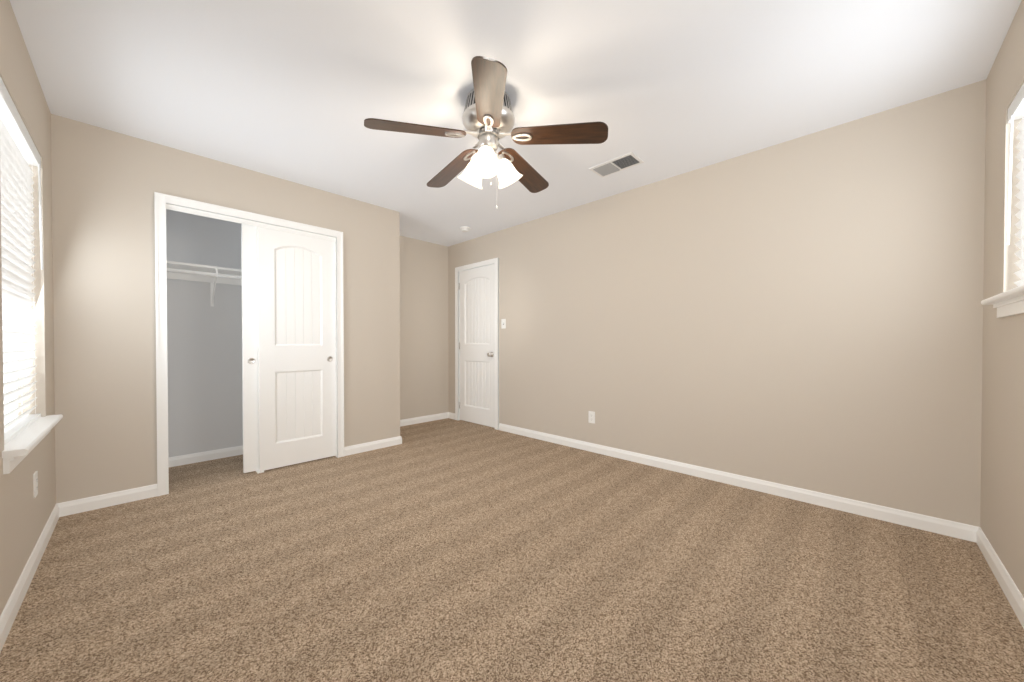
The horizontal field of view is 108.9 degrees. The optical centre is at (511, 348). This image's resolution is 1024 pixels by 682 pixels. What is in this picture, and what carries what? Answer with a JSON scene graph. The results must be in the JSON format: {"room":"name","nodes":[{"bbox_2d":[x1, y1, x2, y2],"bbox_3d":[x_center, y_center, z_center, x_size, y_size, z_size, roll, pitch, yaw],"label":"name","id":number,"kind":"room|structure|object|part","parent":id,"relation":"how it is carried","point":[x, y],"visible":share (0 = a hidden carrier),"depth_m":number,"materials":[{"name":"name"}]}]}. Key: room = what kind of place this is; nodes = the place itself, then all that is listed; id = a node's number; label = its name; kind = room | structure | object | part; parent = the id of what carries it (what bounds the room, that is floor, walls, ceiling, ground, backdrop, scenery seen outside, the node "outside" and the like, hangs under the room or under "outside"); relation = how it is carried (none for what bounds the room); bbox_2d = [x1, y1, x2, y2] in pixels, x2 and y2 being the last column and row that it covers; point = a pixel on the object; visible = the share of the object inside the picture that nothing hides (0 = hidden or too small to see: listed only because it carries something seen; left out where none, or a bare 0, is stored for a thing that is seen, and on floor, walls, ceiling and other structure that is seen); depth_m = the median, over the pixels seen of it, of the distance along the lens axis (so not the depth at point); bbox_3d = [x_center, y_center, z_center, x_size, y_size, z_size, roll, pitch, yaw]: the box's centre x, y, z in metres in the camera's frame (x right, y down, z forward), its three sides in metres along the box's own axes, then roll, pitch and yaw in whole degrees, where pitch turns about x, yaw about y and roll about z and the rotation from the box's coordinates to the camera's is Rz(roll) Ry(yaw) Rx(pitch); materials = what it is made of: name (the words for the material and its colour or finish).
{"room":"empty bedroom","nodes":[
{"label":"empty bedroom","id":0,"kind":"room"},
{"bbox_2d":[0,0,55,615],"bbox_3d":[-1.669,-0.178,1.044,5.006,2.440,0.140,1,1,44],"label":"wall","id":1,"kind":"structure","parent":0,"point":[25,514],"depth_m":1.81,"materials":[{"name":"beige paint"}]},
{"bbox_2d":[0,77,43,444],"bbox_3d":[-2.237,-0.327,1.652,0.898,1.402,0.078,1,1,44],"label":"window blind","id":2,"kind":"object","parent":1,"relation":"attached to","point":[19,154],"visible":1,"depth_m":1.68,"materials":[{"name":"white plastic"}]},
{"bbox_2d":[0,502,63,651],"bbox_3d":[-1.344,1.002,0.849,3.971,0.083,0.014,1,1,44],"label":"baseboard","id":3,"kind":"structure","parent":1,"relation":"attached to","point":[7,618],"depth_m":1.57,"materials":[{"name":"white wood"}]},
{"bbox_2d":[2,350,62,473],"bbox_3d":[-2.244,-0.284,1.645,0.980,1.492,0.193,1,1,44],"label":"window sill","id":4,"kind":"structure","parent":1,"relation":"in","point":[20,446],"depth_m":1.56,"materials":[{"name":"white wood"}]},
{"bbox_2d":[33,471,37,497],"bbox_3d":[-2.302,0.658,1.770,0.070,0.115,0.007,1,1,44],"label":"outlet","id":5,"kind":"object","parent":1,"relation":"attached to","point":[35,483],"visible":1,"depth_m":1.75,"materials":[{"name":"white plastic"}]},
{"bbox_2d":[166,209,242,456],"bbox_3d":[-2.330,-0.202,3.297,0.640,2.440,2.172,1,1,44],"label":"wall","id":6,"kind":"structure","parent":0,"point":[204,361],"depth_m":3.29,"materials":[{"name":"white paint"}]},
{"bbox_2d":[166,261,241,305],"bbox_3d":[-2.449,-0.539,3.409,0.300,0.318,2.164,1,1,44],"label":"shelf","id":7,"kind":"object","parent":6,"relation":"attached to","point":[212,275],"visible":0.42,"depth_m":3.17,"materials":[{"name":"white metal"}]},
{"bbox_2d":[168,445,242,466],"bbox_3d":[-2.552,0.974,3.524,0.014,0.083,2.164,1,1,44],"label":"baseboard","id":8,"kind":"structure","parent":6,"relation":"attached to","point":[238,450],"depth_m":3.30,"materials":[{"name":"white wood"}]},
{"bbox_2d":[51,114,399,503],"bbox_3d":[-2.019,0.300,3.080,0.115,3.440,2.287,1,1,44],"label":"wall","id":9,"kind":"structure","parent":0,"point":[106,184],"depth_m":2.45,"materials":[{"name":"beige paint"}]},
{"bbox_2d":[64,484,156,515],"bbox_3d":[-2.604,0.986,2.392,0.014,0.083,0.413,1,1,44],"label":"baseboard","id":10,"kind":"structure","parent":9,"relation":"attached to","point":[130,495],"depth_m":2.37,"materials":[{"name":"white wood"}]},
{"bbox_2d":[154,192,343,495],"bbox_3d":[-2.060,-0.028,3.018,0.137,2.097,1.259,1,1,44],"label":"door frame","id":11,"kind":"structure","parent":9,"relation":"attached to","point":[230,218],"depth_m":2.64,"materials":[{"name":"white wood"}]},
{"bbox_2d":[241,224,258,472],"bbox_3d":[-1.965,0.001,3.168,0.038,2.012,0.598,1,1,44],"label":"sliding door","id":12,"kind":"structure","parent":11,"relation":"attached to","point":[249,345],"depth_m":2.98,"materials":[{"name":"white wood"}]},
{"bbox_2d":[257,227,335,470],"bbox_3d":[-1.867,0.001,3.209,0.038,2.012,0.598,1,1,44],"label":"sliding door","id":13,"kind":"structure","parent":11,"relation":"attached to","point":[296,349],"depth_m":3.18,"materials":[{"name":"white wood"}]},
{"bbox_2d":[344,436,399,455],"bbox_3d":[-1.383,0.973,3.650,0.014,0.083,0.578,1,1,44],"label":"baseboard","id":14,"kind":"structure","parent":9,"relation":"attached to","point":[359,448],"depth_m":3.63,"materials":[{"name":"white wood"}]},
{"bbox_2d":[400,236,447,419],"bbox_3d":[-2.122,-0.210,4.071,0.140,2.440,3.572,1,1,44],"label":"wall","id":15,"kind":"structure","parent":0,"point":[423,328],"depth_m":4.93,"materials":[{"name":"beige paint"}]},
{"bbox_2d":[400,412,451,426],"bbox_3d":[-1.311,0.960,4.808,0.014,0.083,1.170,1,1,44],"label":"baseboard","id":16,"kind":"structure","parent":15,"relation":"attached to","point":[416,420],"depth_m":4.95,"materials":[{"name":"white wood"}]},
{"bbox_2d":[0,418,1023,681],"bbox_3d":[-0.425,1.088,2.340,5.006,0.120,3.712,1,1,44],"label":"floor","id":17,"kind":"structure","parent":0,"point":[448,550],"depth_m":1.62,"materials":[{"name":"brown carpet"}]},
{"bbox_2d":[10,0,1021,246],"bbox_3d":[-0.425,-1.472,2.312,5.006,0.120,3.712,1,1,44],"label":"ceiling","id":18,"kind":"structure","parent":0,"point":[298,91],"depth_m":1.90,"materials":[{"name":"white paint"}]},
{"bbox_2d":[460,226,469,231],"bbox_3d":[-0.560,-1.414,4.373,0.128,0.039,0.128,1,1,44],"label":"smoke detector","id":19,"kind":"object","parent":18,"relation":"attached to","point":[464,229],"visible":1,"depth_m":4.34,"materials":[{"name":"white plastic"}]},
{"bbox_2d":[462,89,514,151],"bbox_3d":[-0.133,-1.191,2.082,0.298,0.437,0.298,1,1,44],"label":"motor","id":20,"kind":"object","parent":18,"relation":"hanging from","point":[471,122],"visible":0.42,"depth_m":2.02,"materials":[{"name":"silver metal"}]},
{"bbox_2d":[445,129,478,136],"bbox_3d":[-0.276,-1.190,2.028,0.195,0.061,0.053,0,1,-24],"label":"iron","id":21,"kind":"object","parent":20,"relation":"attached to","point":[476,134],"visible":0.96,"depth_m":2.03,"materials":[{"name":"silver metal"}]},
{"bbox_2d":[364,118,465,137],"bbox_3d":[-0.501,-1.157,1.935,0.525,0.006,0.148,-7,15,-22],"label":"blade","id":22,"kind":"object","parent":21,"relation":"attached to","point":[384,125],"visible":0.81,"depth_m":1.91,"materials":[{"name":"brown wood"}]},
{"bbox_2d":[463,141,478,160],"bbox_3d":[-0.229,-1.192,2.201,0.053,0.061,0.195,-1,1,-42],"label":"iron","id":23,"kind":"object","parent":20,"relation":"attached to","point":[476,145],"visible":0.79,"depth_m":2.21,"materials":[{"name":"silver metal"}]},
{"bbox_2d":[427,149,477,187],"bbox_3d":[-0.387,-1.161,2.386,0.148,0.006,0.525,-16,5,-40],"label":"blade","id":24,"kind":"object","parent":23,"relation":"attached to","point":[451,170],"visible":0.79,"depth_m":2.39,"materials":[{"name":"brown wood"}]},
{"bbox_2d":[483,115,493,131],"bbox_3d":[-0.126,-1.189,1.929,0.053,0.061,0.195,0,1,-6],"label":"iron","id":25,"kind":"object","parent":20,"relation":"attached to","point":[488,127],"visible":0.98,"depth_m":1.90,"materials":[{"name":"silver metal"}]},
{"bbox_2d":[471,56,506,127],"bbox_3d":[-0.106,-1.154,1.687,0.148,0.006,0.525,12,5,-5],"label":"blade","id":26,"kind":"object","parent":25,"relation":"attached to","point":[489,75],"visible":0.92,"depth_m":1.60,"materials":[{"name":"brown wood"}]},
{"bbox_2d":[458,145,522,188],"bbox_3d":[-0.141,-1.028,2.106,0.513,0.188,0.510,0,1,-16],"label":"fan light","id":27,"kind":"object","parent":20,"relation":"attached to","point":[500,157],"depth_m":2.08,"materials":[{"name":"white glass"}]},
{"bbox_3d":[-0.141,-1.015,2.106,0.370,0.161,0.379,1,1,44],"label":"fan shades","id":28,"kind":"part","parent":27,"relation":"part of","materials":[{"name":"white glass"}]},
{"bbox_2d":[498,142,513,161],"bbox_3d":[-0.049,-1.192,2.210,0.053,0.061,0.195,0,1,30],"label":"iron","id":29,"kind":"object","parent":20,"relation":"attached to","point":[500,146],"visible":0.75,"depth_m":2.21,"materials":[{"name":"silver metal"}]},
{"bbox_2d":[498,148,548,192],"bbox_3d":[0.078,-1.162,2.418,0.148,0.006,0.525,-14,-12,30],"label":"blade","id":30,"kind":"object","parent":29,"relation":"attached to","point":[532,180],"visible":0.71,"depth_m":2.44,"materials":[{"name":"brown wood"}]},
{"bbox_2d":[498,130,531,141],"bbox_3d":[0.015,-1.190,2.042,0.195,0.061,0.053,0,1,12],"label":"iron","id":31,"kind":"object","parent":20,"relation":"attached to","point":[500,134],"visible":0.96,"depth_m":2.04,"materials":[{"name":"silver metal"}]},
{"bbox_2d":[511,122,607,144],"bbox_3d":[0.251,-1.157,1.986,0.525,0.006,0.148,6,-10,14],"label":"blade","id":32,"kind":"object","parent":31,"relation":"attached to","point":[587,133],"visible":0.98,"depth_m":1.97,"materials":[{"name":"brown wood"}]},
{"bbox_2d":[589,152,643,176],"bbox_3d":[0.806,-1.411,2.838,0.360,0.012,0.200,1,1,44],"label":"ceiling vent","id":33,"kind":"object","parent":18,"relation":"in","point":[621,163],"visible":1,"depth_m":2.82,"materials":[{"name":"white metal"}]},
{"bbox_2d":[448,79,985,526],"bbox_3d":[0.828,0.294,3.622,4.726,3.440,0.115,1,1,44],"label":"wall","id":34,"kind":"structure","parent":0,"point":[804,312],"depth_m":2.52,"materials":[{"name":"beige paint"}]},
{"bbox_2d":[458,264,494,427],"bbox_3d":[-0.478,-0.028,4.790,0.744,2.040,0.101,1,1,44],"label":"entry door","id":35,"kind":"structure","parent":34,"relation":"in","point":[476,287],"depth_m":4.79,"materials":[{"name":"white wood"}]},
{"bbox_2d":[455,258,498,429],"bbox_3d":[-0.475,-0.053,4.787,0.851,2.111,0.022,1,1,44],"label":"door frame","id":36,"kind":"structure","parent":34,"relation":"attached to","point":[479,264],"depth_m":4.62,"materials":[{"name":"white wood"}]},
{"bbox_2d":[501,319,505,328],"bbox_3d":[-0.107,-0.294,4.430,0.070,0.115,0.018,1,1,44],"label":"light switch","id":37,"kind":"object","parent":34,"relation":"attached to","point":[503,323],"visible":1,"depth_m":4.43,"materials":[{"name":"white plastic"}]},
{"bbox_2d":[588,411,594,423],"bbox_3d":[0.780,0.678,3.587,0.070,0.115,0.007,1,1,44],"label":"outlet","id":38,"kind":"object","parent":34,"relation":"attached to","point":[591,416],"visible":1,"depth_m":3.59,"materials":[{"name":"white plastic"}]},
{"bbox_2d":[499,423,971,541],"bbox_3d":[1.162,0.977,3.215,3.670,0.083,0.014,1,1,44],"label":"baseboard","id":39,"kind":"structure","parent":34,"relation":"attached to","point":[963,531],"depth_m":2.53,"materials":[{"name":"white wood"}]},
{"bbox_2d":[980,0,1023,596],"bbox_3d":[1.370,-0.174,0.682,0.140,2.440,3.572,1,1,44],"label":"wall","id":40,"kind":"structure","parent":0,"point":[1002,487],"depth_m":1.65,"materials":[{"name":"beige paint"}]},
{"bbox_2d":[972,525,1023,628],"bbox_3d":[1.272,1.004,0.704,0.014,0.083,3.390,1,1,44],"label":"baseboard","id":41,"kind":"structure","parent":40,"relation":"attached to","point":[1007,584],"depth_m":1.59,"materials":[{"name":"white wood"}]},
{"bbox_2d":[981,285,1023,317],"bbox_3d":[1.800,-0.176,1.203,0.148,0.086,1.270,1,1,44],"label":"window sill","id":42,"kind":"structure","parent":40,"relation":"in","point":[1008,303],"depth_m":1.48,"materials":[{"name":"white wood"}]},
{"bbox_2d":[1006,83,1023,286],"bbox_3d":[1.810,-0.639,1.189,0.078,0.837,1.188,1,1,44],"label":"window blind","id":43,"kind":"object","parent":40,"relation":"attached to","point":[1016,109],"visible":0.94,"depth_m":1.57,"materials":[{"name":"white plastic"}]}
]}

